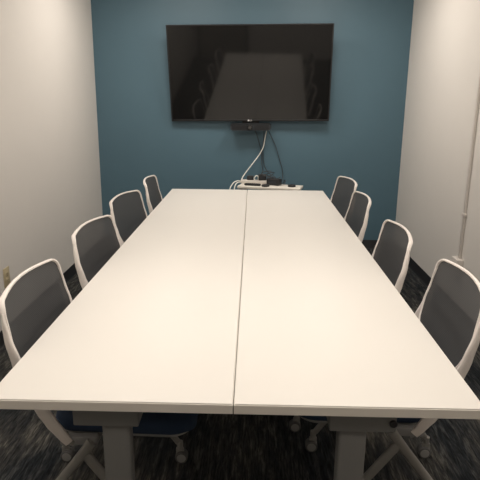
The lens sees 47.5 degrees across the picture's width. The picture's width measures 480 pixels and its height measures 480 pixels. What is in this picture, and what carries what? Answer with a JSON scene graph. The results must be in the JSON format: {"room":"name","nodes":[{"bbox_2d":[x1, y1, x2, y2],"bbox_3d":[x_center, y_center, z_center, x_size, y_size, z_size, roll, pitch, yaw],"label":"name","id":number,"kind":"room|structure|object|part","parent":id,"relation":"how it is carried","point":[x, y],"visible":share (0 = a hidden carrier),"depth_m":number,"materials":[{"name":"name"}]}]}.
{"room":"conference room","nodes":[
{"label":"conference room","id":0,"kind":"room"},
{"bbox_2d":[0,0,102,330],"bbox_3d":[-1.508,-0.399,2.114,0.120,2.600,6.690,1,15,1],"label":"wall","id":1,"kind":"structure","parent":0,"point":[50,179],"depth_m":3.93,"materials":[{"name":"white paint"}]},
{"bbox_2d":[3,266,10,287],"bbox_3d":[-1.427,0.227,3.343,0.009,0.120,0.076,1,15,1],"label":"wall outlet","id":2,"kind":"object","parent":1,"relation":"attached to","point":[6,274],"visible":0.94,"depth_m":3.33,"materials":[{"name":"beige plastic"}]},
{"bbox_2d":[0,263,76,348],"bbox_3d":[-1.452,0.816,2.430,0.014,0.090,6.450,1,15,1],"label":"baseboard","id":3,"kind":"structure","parent":1,"relation":"attached to","point":[68,274],"depth_m":4.45,"materials":[{"name":"black plastic"}]},
{"bbox_2d":[0,249,479,479],"bbox_3d":[0.004,0.930,2.424,3.169,0.100,6.690,1,15,1],"label":"floor","id":4,"kind":"structure","parent":0,"point":[233,446],"depth_m":2.34,"materials":[{"name":"grey carpet"}]},
{"bbox_2d":[71,215,121,288],"bbox_3d":[-0.436,0.360,2.623,0.598,0.895,0.561,2,15,6],"label":"chair","id":5,"kind":"object","parent":4,"relation":"on","point":[95,241],"visible":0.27,"depth_m":2.56,"materials":[{"name":"grey fabric"}]},
{"bbox_2d":[0,259,197,479],"bbox_3d":[-0.437,0.548,1.902,0.598,0.895,0.561,1,15,0],"label":"chair","id":6,"kind":"object","parent":4,"relation":"on","point":[30,304],"visible":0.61,"depth_m":1.71,"materials":[{"name":"grey fabric"}]},
{"bbox_3d":[-0.668,0.269,1.830,0.118,0.323,0.499,1,15,0],"label":"frame","id":7,"kind":"part","parent":6,"relation":"part of","materials":[{"name":"white plastic"}]},
{"bbox_3d":[-0.668,0.270,1.831,0.106,0.310,0.485,1,15,0],"label":"panel","id":8,"kind":"part","parent":6,"relation":"part of","materials":[{"name":"grey fabric"}]},
{"bbox_3d":[-0.580,0.784,1.699,0.288,0.376,0.025,0,15,-2],"label":"leg","id":9,"kind":"part","parent":6,"relation":"part of","materials":[{"name":"grey plastic"}]},
{"bbox_3d":[-0.369,0.803,1.703,0.250,0.341,0.025,1,15,3],"label":"leg","id":10,"kind":"part","parent":6,"relation":"part of","materials":[{"name":"grey plastic"}]},
{"bbox_3d":[-0.366,0.528,1.896,0.455,0.048,0.449,1,15,0],"label":"seat","id":11,"kind":"part","parent":6,"relation":"part of","materials":[{"name":"blue fabric"}]},
{"bbox_3d":[-0.366,0.674,2.199,0.250,0.341,0.025,0,15,-3],"label":"leg","id":12,"kind":"part","parent":6,"relation":"part of","materials":[{"name":"grey plastic"}]},
{"bbox_2d":[0,189,246,479],"bbox_3d":[-0.288,0.349,2.975,0.611,0.740,3.199,1,15,1],"label":"conference table","id":13,"kind":"object","parent":4,"relation":"on","point":[155,329],"visible":0.99,"depth_m":1.72,"materials":[{"name":"white laminate"}]},
{"bbox_3d":[-0.342,0.433,1.424,0.168,0.069,0.080,1,15,1],"label":"mounting plate","id":14,"kind":"part","parent":13,"relation":"part of","materials":[{"name":"grey metal"}]},
{"bbox_3d":[-0.325,0.737,1.503,0.072,0.632,0.050,1,15,1],"label":"leg","id":15,"kind":"part","parent":13,"relation":"part of","materials":[{"name":"grey metal"}]},
{"bbox_2d":[109,190,147,244],"bbox_3d":[-0.443,0.169,3.352,0.598,0.895,0.561,3,15,9],"label":"chair","id":16,"kind":"object","parent":4,"relation":"on","point":[127,209],"visible":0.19,"depth_m":3.33,"materials":[{"name":"grey fabric"}]},
{"bbox_2d":[143,175,162,212],"bbox_3d":[-0.400,-0.016,4.065,0.598,0.895,0.561,0,15,-1],"label":"chair","id":17,"kind":"object","parent":4,"relation":"on","point":[153,194],"visible":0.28,"depth_m":4.05,"materials":[{"name":"grey fabric"}]},
{"bbox_2d":[237,179,302,251],"bbox_3d":[0.249,-0.119,4.718,0.543,0.776,0.212,4,15,14],"label":"cart","id":18,"kind":"object","parent":4,"relation":"on","point":[242,186],"depth_m":4.58,"materials":[{"name":"white plastic"}]},
{"bbox_2d":[247,175,253,179],"bbox_3d":[0.090,-0.539,4.726,0.055,0.036,0.041,3,15,10],"label":"power adapter","id":19,"kind":"object","parent":18,"relation":"attached to","point":[249,177],"visible":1,"depth_m":4.71,"materials":[{"name":"black plastic"}]},
{"bbox_2d":[244,183,260,185],"bbox_3d":[0.106,-0.470,4.620,0.140,0.018,0.040,4,15,15],"label":"remote control","id":20,"kind":"object","parent":18,"relation":"on","point":[246,184],"visible":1,"depth_m":4.61,"materials":[{"name":"black plastic"}]},
{"bbox_3d":[0.135,-0.506,4.727,0.260,0.034,0.048,3,15,10],"label":"power strip","id":21,"kind":"part","parent":18,"relation":"part of","materials":[{"name":"white plastic"}]},
{"bbox_2d":[258,174,265,179],"bbox_3d":[0.193,-0.542,4.709,0.065,0.052,0.046,-2,15,-8],"label":"power adapter","id":22,"kind":"object","parent":18,"relation":"attached to","point":[261,177],"visible":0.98,"depth_m":4.69,"materials":[{"name":"black plastic"}]},
{"bbox_2d":[267,178,281,185],"bbox_3d":[0.290,-0.495,4.645,0.120,0.055,0.061,10,17,32],"label":"power adapter","id":23,"kind":"object","parent":18,"relation":"on","point":[271,181],"visible":0.91,"depth_m":4.62,"materials":[{"name":"black plastic"}]},
{"bbox_2d":[261,171,279,178],"bbox_3d":[0.264,-0.556,4.671,0.167,0.068,0.055,1,15,1],"label":"cable","id":24,"kind":"object","parent":23,"relation":"on","point":[267,176],"visible":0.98,"depth_m":4.66,"materials":[{"name":"grey plastic"}]},
{"bbox_2d":[330,176,356,217],"bbox_3d":[0.529,-0.014,4.088,0.598,0.895,0.561,-1,15,-5],"label":"chair","id":25,"kind":"object","parent":4,"relation":"on","point":[344,188],"visible":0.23,"depth_m":4.09,"materials":[{"name":"grey fabric"}]},
{"bbox_2d":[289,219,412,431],"bbox_3d":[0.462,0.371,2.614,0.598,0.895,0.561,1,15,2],"label":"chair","id":26,"kind":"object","parent":4,"relation":"on","point":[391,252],"visible":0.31,"depth_m":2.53,"materials":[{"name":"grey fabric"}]},
{"bbox_3d":[0.698,0.099,2.533,0.106,0.310,0.485,1,15,2],"label":"panel","id":27,"kind":"part","parent":26,"relation":"part of","materials":[{"name":"grey fabric"}]},
{"bbox_3d":[0.698,0.099,2.533,0.118,0.323,0.499,1,15,2],"label":"frame","id":28,"kind":"part","parent":26,"relation":"part of","materials":[{"name":"white plastic"}]},
{"bbox_2d":[234,190,479,479],"bbox_3d":[0.325,0.358,2.963,0.611,0.740,3.199,1,15,1],"label":"conference table","id":29,"kind":"object","parent":4,"relation":"on","point":[324,330],"visible":1,"depth_m":1.70,"materials":[{"name":"white laminate"}]},
{"bbox_3d":[0.289,0.746,1.490,0.072,0.632,0.050,1,15,1],"label":"leg","id":30,"kind":"part","parent":29,"relation":"part of","materials":[{"name":"grey metal"}]},
{"bbox_3d":[0.311,0.443,1.411,0.168,0.069,0.080,1,15,1],"label":"mounting plate","id":31,"kind":"part","parent":29,"relation":"part of","materials":[{"name":"grey metal"}]},
{"bbox_3d":[0.386,0.461,1.376,0.020,0.020,0.022,1,15,1],"label":"release knob","id":32,"kind":"part","parent":29,"relation":"part of","materials":[{"name":"black plastic"}]},
{"bbox_2d":[344,191,370,242],"bbox_3d":[0.482,0.156,3.435,0.598,0.895,0.561,1,15,1],"label":"chair","id":33,"kind":"object","parent":4,"relation":"on","point":[356,217],"visible":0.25,"depth_m":3.39,"materials":[{"name":"grey fabric"}]},
{"bbox_2d":[298,259,479,479],"bbox_3d":[0.487,0.540,1.966,0.598,0.895,0.561,2,15,4],"label":"chair","id":34,"kind":"object","parent":4,"relation":"on","point":[449,309],"visible":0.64,"depth_m":1.82,"materials":[{"name":"white plastic"}]},
{"bbox_3d":[0.434,0.663,2.268,0.250,0.341,0.025,2,15,7],"label":"leg","id":35,"kind":"part","parent":34,"relation":"part of","materials":[{"name":"grey plastic"}]},
{"bbox_3d":[0.416,0.518,1.966,0.455,0.048,0.449,2,15,4],"label":"seat","id":36,"kind":"part","parent":34,"relation":"part of","materials":[{"name":"blue fabric"}]},
{"bbox_3d":[0.395,0.792,1.774,0.250,0.341,0.025,1,15,1],"label":"leg","id":37,"kind":"part","parent":34,"relation":"part of","materials":[{"name":"grey plastic"}]},
{"bbox_3d":[0.606,0.781,1.754,0.288,0.376,0.025,2,15,6],"label":"leg","id":38,"kind":"part","parent":34,"relation":"part of","materials":[{"name":"grey plastic"}]},
{"bbox_3d":[0.723,0.270,1.878,0.118,0.323,0.499,2,15,4],"label":"frame","id":39,"kind":"part","parent":34,"relation":"part of","materials":[{"name":"white plastic"}]},
{"bbox_3d":[0.723,0.271,1.878,0.106,0.310,0.485,2,15,4],"label":"panel","id":40,"kind":"part","parent":34,"relation":"part of","materials":[{"name":"grey fabric"}]},
{"bbox_2d":[91,0,413,239],"bbox_3d":[0.094,-1.205,5.261,2.929,2.600,0.120,1,15,1],"label":"wall","id":41,"kind":"structure","parent":0,"point":[361,139],"depth_m":5.20,"materials":[{"name":"teal paint"}]},
{"bbox_2d":[166,23,333,120],"bbox_3d":[0.089,-1.520,5.008,1.492,0.863,0.230,1,15,3],"label":"television","id":42,"kind":"object","parent":41,"relation":"attached to","point":[218,72],"visible":1,"depth_m":4.96,"materials":[{"name":"black glass"}]},
{"bbox_2d":[230,121,270,130],"bbox_3d":[0.100,-1.078,5.146,0.384,0.090,0.165,1,15,1],"label":"bar","id":43,"kind":"object","parent":41,"relation":"attached to","point":[245,125],"visible":0.97,"depth_m":5.10,"materials":[{"name":"black plastic"}]},
{"bbox_2d":[235,125,268,128],"bbox_3d":[0.099,-1.052,5.090,0.335,0.036,0.002,0,17,1],"label":"grille","id":44,"kind":"object","parent":43,"relation":"attached to","point":[236,126],"depth_m":5.09,"materials":[{"name":"black plastic"}]},
{"bbox_2d":[241,131,266,178],"bbox_3d":[0.091,-0.784,4.991,0.124,0.415,0.612,7,16,22],"label":"cable","id":45,"kind":"object","parent":43,"relation":"hanging from","point":[266,131],"visible":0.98,"depth_m":5.21,"materials":[{"name":"white plastic"}]},
{"bbox_2d":[255,131,262,173],"bbox_3d":[0.172,-0.798,4.966,0.086,0.374,0.625,1,15,1],"label":"cable","id":46,"kind":"object","parent":43,"relation":"hanging from","point":[255,131],"visible":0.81,"depth_m":5.25,"materials":[{"name":"grey plastic"}]},
{"bbox_2d":[268,131,285,184],"bbox_3d":[0.334,-0.727,4.932,0.160,0.492,0.727,1,15,1],"label":"cable","id":47,"kind":"object","parent":43,"relation":"hanging from","point":[268,131],"visible":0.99,"depth_m":5.26,"materials":[{"name":"grey plastic"}]},
{"bbox_2d":[362,240,377,248],"bbox_3d":[0.081,0.026,5.513,2.899,0.090,0.014,1,15,1],"label":"baseboard","id":48,"kind":"structure","parent":41,"relation":"attached to","point":[368,244],"depth_m":5.49,"materials":[{"name":"black plastic"}]},
{"bbox_2d":[396,0,479,281],"bbox_3d":[1.540,-0.353,2.051,0.120,2.600,6.690,1,15,1],"label":"wall","id":49,"kind":"structure","parent":0,"point":[444,56],"depth_m":4.16,"materials":[{"name":"white paint"}]},
{"bbox_2d":[408,257,479,344],"bbox_3d":[1.461,0.860,2.370,0.014,0.090,6.450,1,15,1],"label":"baseboard","id":50,"kind":"structure","parent":49,"relation":"attached to","point":[417,270],"depth_m":4.62,"materials":[{"name":"black plastic"}]},
{"bbox_2d":[451,68,479,266],"bbox_3d":[1.494,-0.878,3.466,0.046,2.299,0.114,1,15,1],"label":"cable raceway","id":51,"kind":"object","parent":49,"relation":"attached to","point":[456,259],"visible":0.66,"depth_m":3.58,"materials":[{"name":"grey paint"}]}
]}

